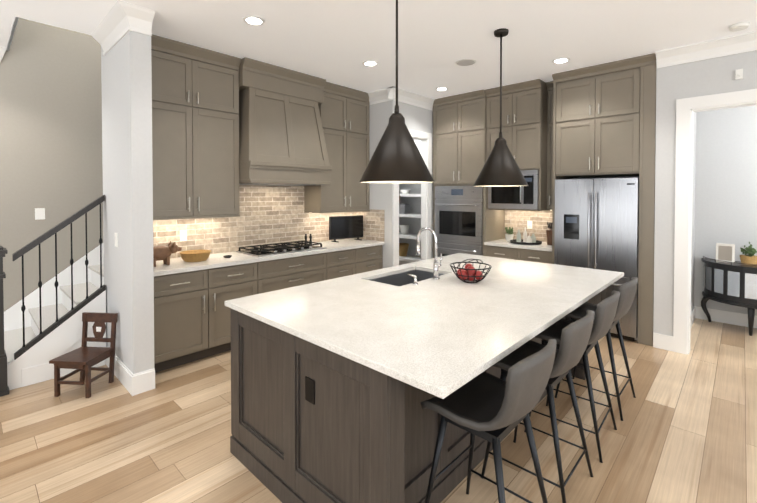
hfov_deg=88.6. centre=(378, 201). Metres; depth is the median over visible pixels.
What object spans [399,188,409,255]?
dishes
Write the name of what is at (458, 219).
wall oven
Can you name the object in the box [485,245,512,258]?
base cabinet
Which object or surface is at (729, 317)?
baseboard
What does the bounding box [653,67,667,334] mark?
wall
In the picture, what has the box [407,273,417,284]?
soap dispenser
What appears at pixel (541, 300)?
island countertop
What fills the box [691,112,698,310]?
wall
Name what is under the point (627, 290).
bar stool
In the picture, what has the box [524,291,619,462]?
bar stool
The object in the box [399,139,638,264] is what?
wall
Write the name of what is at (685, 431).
floor
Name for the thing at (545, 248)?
countertop
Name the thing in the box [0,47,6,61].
crown molding
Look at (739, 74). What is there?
sensor
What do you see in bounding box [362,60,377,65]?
recessed light
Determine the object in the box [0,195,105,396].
staircase
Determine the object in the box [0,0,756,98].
ceiling
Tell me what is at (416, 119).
wall
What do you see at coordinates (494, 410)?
bar stool
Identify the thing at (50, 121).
wall
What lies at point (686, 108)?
door frame
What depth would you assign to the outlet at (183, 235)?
4.11 m
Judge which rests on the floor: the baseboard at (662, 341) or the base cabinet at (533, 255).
the base cabinet at (533, 255)
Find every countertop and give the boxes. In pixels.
[153,238,382,277]
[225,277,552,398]
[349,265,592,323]
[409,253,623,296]
[485,237,553,252]
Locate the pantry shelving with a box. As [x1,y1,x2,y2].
[399,151,420,261]
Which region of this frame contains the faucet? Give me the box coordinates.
[416,227,441,279]
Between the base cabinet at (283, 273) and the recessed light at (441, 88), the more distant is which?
the recessed light at (441, 88)
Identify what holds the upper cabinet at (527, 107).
attached to the wall at (415, 188)
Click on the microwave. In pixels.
(519, 197)
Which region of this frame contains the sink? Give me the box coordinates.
[365,269,440,284]
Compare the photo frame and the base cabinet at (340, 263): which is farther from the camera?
the base cabinet at (340, 263)
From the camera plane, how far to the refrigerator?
4.35 m
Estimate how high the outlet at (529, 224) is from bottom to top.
0.115 m
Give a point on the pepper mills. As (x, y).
(310, 237)
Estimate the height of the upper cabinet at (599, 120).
1.228 m
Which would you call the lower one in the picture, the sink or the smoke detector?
the sink
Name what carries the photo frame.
on the console table
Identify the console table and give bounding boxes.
[701,256,756,335]
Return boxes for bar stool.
[420,339,556,502]
[481,310,594,502]
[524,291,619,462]
[555,277,637,420]
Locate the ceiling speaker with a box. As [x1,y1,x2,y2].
[455,59,476,65]
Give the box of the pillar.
[91,0,154,395]
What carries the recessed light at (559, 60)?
in the ceiling
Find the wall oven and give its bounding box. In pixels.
[435,186,482,256]
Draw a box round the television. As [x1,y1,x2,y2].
[329,215,362,241]
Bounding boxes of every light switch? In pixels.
[35,208,44,219]
[115,233,117,246]
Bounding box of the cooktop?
[236,241,326,256]
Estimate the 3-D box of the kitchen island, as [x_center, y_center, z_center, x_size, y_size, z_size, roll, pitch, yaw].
[0.470,1.087,2.903,1.323,0.912,2.650,1,1,43]
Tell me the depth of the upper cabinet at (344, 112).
5.29 m
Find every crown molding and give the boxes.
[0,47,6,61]
[368,86,434,109]
[655,31,756,67]
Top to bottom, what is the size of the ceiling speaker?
0.008 m
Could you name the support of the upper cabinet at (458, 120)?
attached to the wall at (415, 188)
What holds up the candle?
on the serving tray at (513, 241)
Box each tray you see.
[510,239,541,244]
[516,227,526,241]
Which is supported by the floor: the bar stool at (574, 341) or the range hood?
the bar stool at (574, 341)
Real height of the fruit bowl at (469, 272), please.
0.167 m
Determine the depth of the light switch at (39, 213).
4.11 m
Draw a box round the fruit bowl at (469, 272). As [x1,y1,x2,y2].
[450,259,491,282]
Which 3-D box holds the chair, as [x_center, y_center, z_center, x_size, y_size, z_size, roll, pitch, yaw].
[-2.410,1.251,3.191,0.314,0.575,0.333,0,1,5]
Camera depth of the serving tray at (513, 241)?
5.16 m
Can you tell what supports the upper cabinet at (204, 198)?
attached to the kitchen
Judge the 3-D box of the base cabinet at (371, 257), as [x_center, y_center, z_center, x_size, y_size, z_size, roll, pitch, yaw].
[-0.344,1.054,5.532,0.620,0.890,0.526,1,1,43]
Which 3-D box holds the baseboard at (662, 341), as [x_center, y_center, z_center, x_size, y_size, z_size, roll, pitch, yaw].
[5.000,1.482,2.066,5.828,0.150,0.016,1,1,43]
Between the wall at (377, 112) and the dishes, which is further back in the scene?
the dishes
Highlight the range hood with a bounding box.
[238,57,331,185]
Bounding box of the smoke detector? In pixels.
[728,21,749,31]
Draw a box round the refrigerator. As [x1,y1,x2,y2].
[554,178,638,340]
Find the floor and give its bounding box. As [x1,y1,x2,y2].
[0,318,756,502]
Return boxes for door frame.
[393,129,431,265]
[673,89,756,354]
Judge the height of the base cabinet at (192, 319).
0.890 m
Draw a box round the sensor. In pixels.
[735,69,742,79]
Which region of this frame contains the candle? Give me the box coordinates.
[525,234,532,242]
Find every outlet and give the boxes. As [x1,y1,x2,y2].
[180,230,186,240]
[527,221,531,228]
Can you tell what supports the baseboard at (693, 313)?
attached to the wall at (695, 193)
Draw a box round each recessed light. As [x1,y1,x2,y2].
[243,15,264,25]
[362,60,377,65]
[435,87,447,90]
[552,58,569,63]
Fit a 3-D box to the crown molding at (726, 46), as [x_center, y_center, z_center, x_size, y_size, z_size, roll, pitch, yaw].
[4.972,-1.416,1.986,5.828,0.148,0.100,1,1,43]
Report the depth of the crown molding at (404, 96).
5.52 m
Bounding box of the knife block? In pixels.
[546,222,551,244]
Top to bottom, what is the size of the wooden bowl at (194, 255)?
0.090 m
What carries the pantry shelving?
attached to the wall at (415, 188)
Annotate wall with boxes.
[0,18,102,311]
[369,102,385,267]
[386,100,432,267]
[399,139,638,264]
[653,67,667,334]
[665,50,756,335]
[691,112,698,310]
[695,105,756,315]
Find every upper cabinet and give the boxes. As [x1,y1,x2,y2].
[151,34,242,217]
[303,82,370,213]
[433,89,487,188]
[485,79,552,172]
[553,57,652,176]
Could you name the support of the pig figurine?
on the countertop at (177, 265)
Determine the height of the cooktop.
0.058 m
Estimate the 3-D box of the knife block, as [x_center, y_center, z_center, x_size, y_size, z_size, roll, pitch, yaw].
[2.290,0.423,5.102,0.100,0.304,0.216,1,1,43]
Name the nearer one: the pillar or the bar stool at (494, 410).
the bar stool at (494, 410)
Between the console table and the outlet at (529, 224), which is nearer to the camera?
the console table
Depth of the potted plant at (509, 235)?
5.50 m
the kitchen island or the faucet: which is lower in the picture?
the kitchen island
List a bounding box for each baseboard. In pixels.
[653,332,672,350]
[691,306,695,326]
[696,306,756,327]
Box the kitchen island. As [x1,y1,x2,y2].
[230,301,587,502]
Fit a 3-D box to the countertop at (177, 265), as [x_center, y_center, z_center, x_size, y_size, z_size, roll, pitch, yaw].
[-1.176,0.605,4.613,0.655,0.040,2.993,1,1,43]
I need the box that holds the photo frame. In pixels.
[716,243,734,261]
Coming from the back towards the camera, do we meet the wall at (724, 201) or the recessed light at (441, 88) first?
the recessed light at (441, 88)
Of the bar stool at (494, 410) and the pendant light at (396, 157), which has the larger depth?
the pendant light at (396, 157)
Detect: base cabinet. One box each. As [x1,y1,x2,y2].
[154,262,258,372]
[259,254,326,293]
[327,250,358,279]
[359,246,382,272]
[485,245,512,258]
[513,249,553,263]
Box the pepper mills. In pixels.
[305,234,311,243]
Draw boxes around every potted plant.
[505,227,513,241]
[740,242,756,264]
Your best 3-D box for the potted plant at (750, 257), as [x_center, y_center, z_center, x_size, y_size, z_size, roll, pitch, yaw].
[4.300,0.598,4.498,0.166,0.263,0.180,1,1,43]
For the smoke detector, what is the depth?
3.30 m
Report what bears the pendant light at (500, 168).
hanging from the ceiling
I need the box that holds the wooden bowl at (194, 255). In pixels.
[179,250,210,261]
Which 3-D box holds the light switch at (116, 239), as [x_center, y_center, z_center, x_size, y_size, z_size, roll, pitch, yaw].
[-2.289,0.335,3.381,0.080,0.120,0.012,1,1,43]
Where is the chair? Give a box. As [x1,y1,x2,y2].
[49,312,117,397]
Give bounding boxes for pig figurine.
[153,241,181,266]
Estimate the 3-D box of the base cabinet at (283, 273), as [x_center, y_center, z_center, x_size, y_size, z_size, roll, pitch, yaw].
[-1.199,1.070,4.622,0.620,0.890,0.991,1,1,43]
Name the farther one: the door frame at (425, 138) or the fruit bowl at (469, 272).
the door frame at (425, 138)
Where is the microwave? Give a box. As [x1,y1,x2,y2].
[488,170,538,209]
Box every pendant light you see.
[359,0,433,182]
[474,28,527,186]
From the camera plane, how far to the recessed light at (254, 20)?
3.23 m
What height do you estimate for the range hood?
1.335 m
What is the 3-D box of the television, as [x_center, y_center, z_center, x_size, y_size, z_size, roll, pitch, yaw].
[-0.456,0.387,5.566,0.570,0.360,0.160,-1,1,-39]

